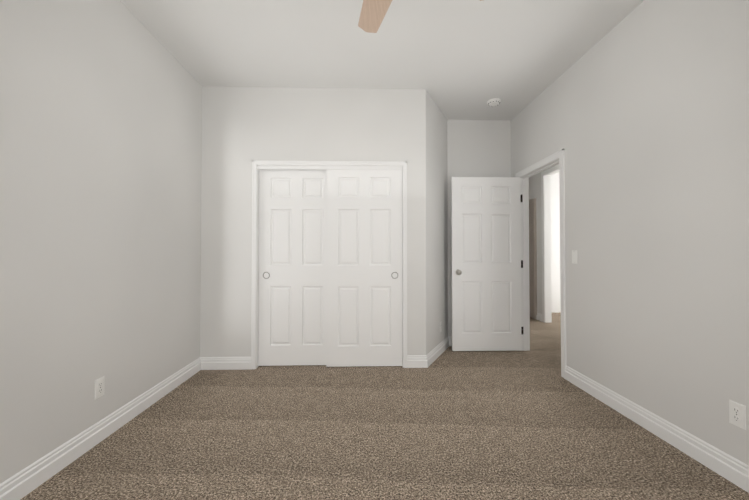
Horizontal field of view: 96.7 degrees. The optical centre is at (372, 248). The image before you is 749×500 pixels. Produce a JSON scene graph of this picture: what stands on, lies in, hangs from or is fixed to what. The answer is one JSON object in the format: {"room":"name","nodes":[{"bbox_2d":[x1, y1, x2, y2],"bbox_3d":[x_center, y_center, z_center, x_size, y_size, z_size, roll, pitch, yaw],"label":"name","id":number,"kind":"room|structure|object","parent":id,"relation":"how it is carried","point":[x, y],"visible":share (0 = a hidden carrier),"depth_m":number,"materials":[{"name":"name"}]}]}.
{"room":"empty bedroom","nodes":[
{"label":"empty bedroom","id":0,"kind":"room"},
{"bbox_2d":[0,0,201,483],"bbox_3d":[-1.694,-0.247,1.200,0.100,2.820,5.937,0,-1,-2],"label":"wall","id":1,"kind":"structure","parent":0,"point":[100,173],"depth_m":1.95,"materials":[{"name":"paint"}]},
{"bbox_2d":[95,376,104,399],"bbox_3d":[-1.664,0.852,2.036,0.007,0.116,0.072,0,-1,-2],"label":"electrical outlet","id":2,"kind":"object","parent":1,"relation":"attached to","point":[99,387],"visible":1,"depth_m":2.03,"materials":[{"name":"white plastic"}]},
{"bbox_2d":[0,357,199,499],"bbox_3d":[-1.625,1.096,0.802,0.017,0.122,4.980,0,-1,-2],"label":"baseboard","id":3,"kind":"structure","parent":1,"relation":"attached to","point":[24,482],"depth_m":1.91,"materials":[{"name":"paint"}]},
{"bbox_2d":[200,86,427,356],"bbox_3d":[-0.581,-0.212,3.393,2.248,2.820,0.100,0,-1,-2],"label":"wall","id":4,"kind":"structure","parent":0,"point":[243,128],"depth_m":3.35,"materials":[{"name":"paint"}]},
{"bbox_2d":[200,357,250,369],"bbox_3d":[-1.435,1.136,3.289,0.476,0.122,0.017,0,-1,-2],"label":"baseboard","id":5,"kind":"structure","parent":4,"relation":"attached to","point":[206,363],"depth_m":3.28,"materials":[{"name":"paint"}]},
{"bbox_2d":[258,169,326,365],"bbox_3d":[-0.771,0.182,3.414,0.765,2.018,0.037,0,-1,-2],"label":"closet door","id":6,"kind":"structure","parent":4,"relation":"in","point":[292,261],"depth_m":3.40,"materials":[{"name":"paint"}]},
{"bbox_2d":[251,160,406,368],"bbox_3d":[-0.425,0.176,3.391,1.490,2.045,0.102,0,-1,-2],"label":"door frame","id":7,"kind":"structure","parent":4,"relation":"attached to","point":[335,167],"depth_m":3.37,"materials":[{"name":"paint"}]},
{"bbox_2d":[326,170,401,366],"bbox_3d":[-0.079,0.181,3.386,0.765,2.018,0.037,0,-1,-2],"label":"closet door","id":8,"kind":"structure","parent":4,"relation":"in","point":[364,276],"depth_m":3.37,"materials":[{"name":"paint"}]},
{"bbox_2d":[120,0,643,119],"bbox_3d":[1.396,-1.674,3.242,6.390,0.100,9.800,0,-1,-2],"label":"ceiling","id":9,"kind":"structure","parent":0,"point":[462,59],"depth_m":2.66,"materials":[{"name":"paint"}]},
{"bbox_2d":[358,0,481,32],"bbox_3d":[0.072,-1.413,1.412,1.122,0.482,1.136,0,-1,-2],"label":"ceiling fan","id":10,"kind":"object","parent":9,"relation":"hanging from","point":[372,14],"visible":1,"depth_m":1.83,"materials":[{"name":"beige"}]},
{"bbox_2d":[487,98,500,105],"bbox_3d":[1.339,-1.599,3.660,0.144,0.038,0.144,0,-1,-2],"label":"smoke detector","id":11,"kind":"object","parent":9,"relation":"attached to","point":[494,102],"visible":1,"depth_m":3.62,"materials":[{"name":"white plastic"}]},
{"bbox_2d":[20,313,748,499],"bbox_3d":[1.396,1.245,3.196,6.390,0.100,9.800,0,-1,-2],"label":"floor","id":12,"kind":"structure","parent":0,"point":[448,423],"depth_m":2.02,"materials":[{"name":"carpet"}]},
{"bbox_2d":[428,94,447,352],"bbox_3d":[0.685,-0.204,3.868,0.524,2.820,0.737,0,-1,-2],"label":"wall","id":13,"kind":"structure","parent":0,"point":[437,122],"depth_m":3.74,"materials":[{"name":"paint"}]},
{"bbox_2d":[416,336,451,367],"bbox_3d":[0.747,1.142,3.710,0.426,0.122,0.737,0,-1,-2],"label":"baseboard","id":14,"kind":"structure","parent":13,"relation":"attached to","point":[428,359],"depth_m":3.59,"materials":[{"name":"paint"}]},
{"bbox_2d":[447,120,510,335],"bbox_3d":[1.390,-0.199,4.206,0.906,2.820,0.100,0,-1,-2],"label":"wall","id":15,"kind":"structure","parent":0,"point":[478,148],"depth_m":4.17,"materials":[{"name":"paint"}]},
{"bbox_2d":[529,164,557,313],"bbox_3d":[2.947,-0.189,4.813,0.100,2.820,6.500,0,-1,-2],"label":"wall","id":16,"kind":"structure","parent":0,"point":[535,186],"depth_m":5.75,"materials":[{"name":"paint"}]},
{"bbox_2d":[529,198,536,318],"bbox_3d":[2.805,0.184,6.274,0.100,2.100,0.940,0,-1,-2],"label":"hall door","id":17,"kind":"structure","parent":16,"relation":"in","point":[532,260],"depth_m":5.86,"materials":[{"name":"beige wood"}]},
{"bbox_2d":[541,164,558,322],"bbox_3d":[2.937,-0.037,4.960,0.115,2.520,1.320,0,-1,-2],"label":"trim","id":18,"kind":"structure","parent":16,"relation":"attached to","point":[546,243],"depth_m":5.55,"materials":[{"name":"paint"}]},
{"bbox_2d":[550,172,560,312],"bbox_3d":[3.674,-0.162,6.534,1.450,2.820,0.100,0,-1,-2],"label":"wall","id":19,"kind":"structure","parent":0,"point":[555,245],"depth_m":6.47,"materials":[{"name":"paint"}]},
{"bbox_2d":[511,0,748,464],"bbox_3d":[1.821,-0.214,3.231,0.100,2.820,9.600,0,-1,-2],"label":"wall","id":20,"kind":"structure","parent":0,"point":[639,114],"depth_m":2.08,"materials":[{"name":"paint"}]},
{"bbox_2d":[451,177,521,350],"bbox_3d":[1.337,0.179,3.910,0.813,2.030,0.165,0,-1,-2],"label":"entry door","id":21,"kind":"structure","parent":20,"relation":"in","point":[486,257],"depth_m":3.90,"materials":[{"name":"paint"}]},
{"bbox_2d":[515,149,565,378],"bbox_3d":[1.812,0.145,3.535,0.134,2.111,0.952,0,-1,-2],"label":"door frame","id":22,"kind":"structure","parent":20,"relation":"attached to","point":[560,154],"depth_m":3.75,"materials":[{"name":"paint"}]},
{"bbox_2d":[572,250,576,263],"bbox_3d":[1.775,0.076,2.925,0.010,0.116,0.072,0,-1,-2],"label":"light switch","id":23,"kind":"object","parent":20,"relation":"attached to","point":[574,256],"visible":1,"depth_m":2.92,"materials":[{"name":"white plastic"}]},
{"bbox_2d":[565,365,748,492],"bbox_3d":[1.833,1.095,0.726,0.017,0.122,4.634,0,-1,-2],"label":"baseboard","id":24,"kind":"structure","parent":20,"relation":"attached to","point":[732,469],"depth_m":2.00,"materials":[{"name":"paint"}]},
{"bbox_2d":[729,400,745,429],"bbox_3d":[1.811,0.826,1.653,0.007,0.116,0.072,0,-1,-2],"label":"electrical outlet","id":25,"kind":"object","parent":20,"relation":"attached to","point":[737,414],"visible":1,"depth_m":1.65,"materials":[{"name":"white plastic"}]}
]}

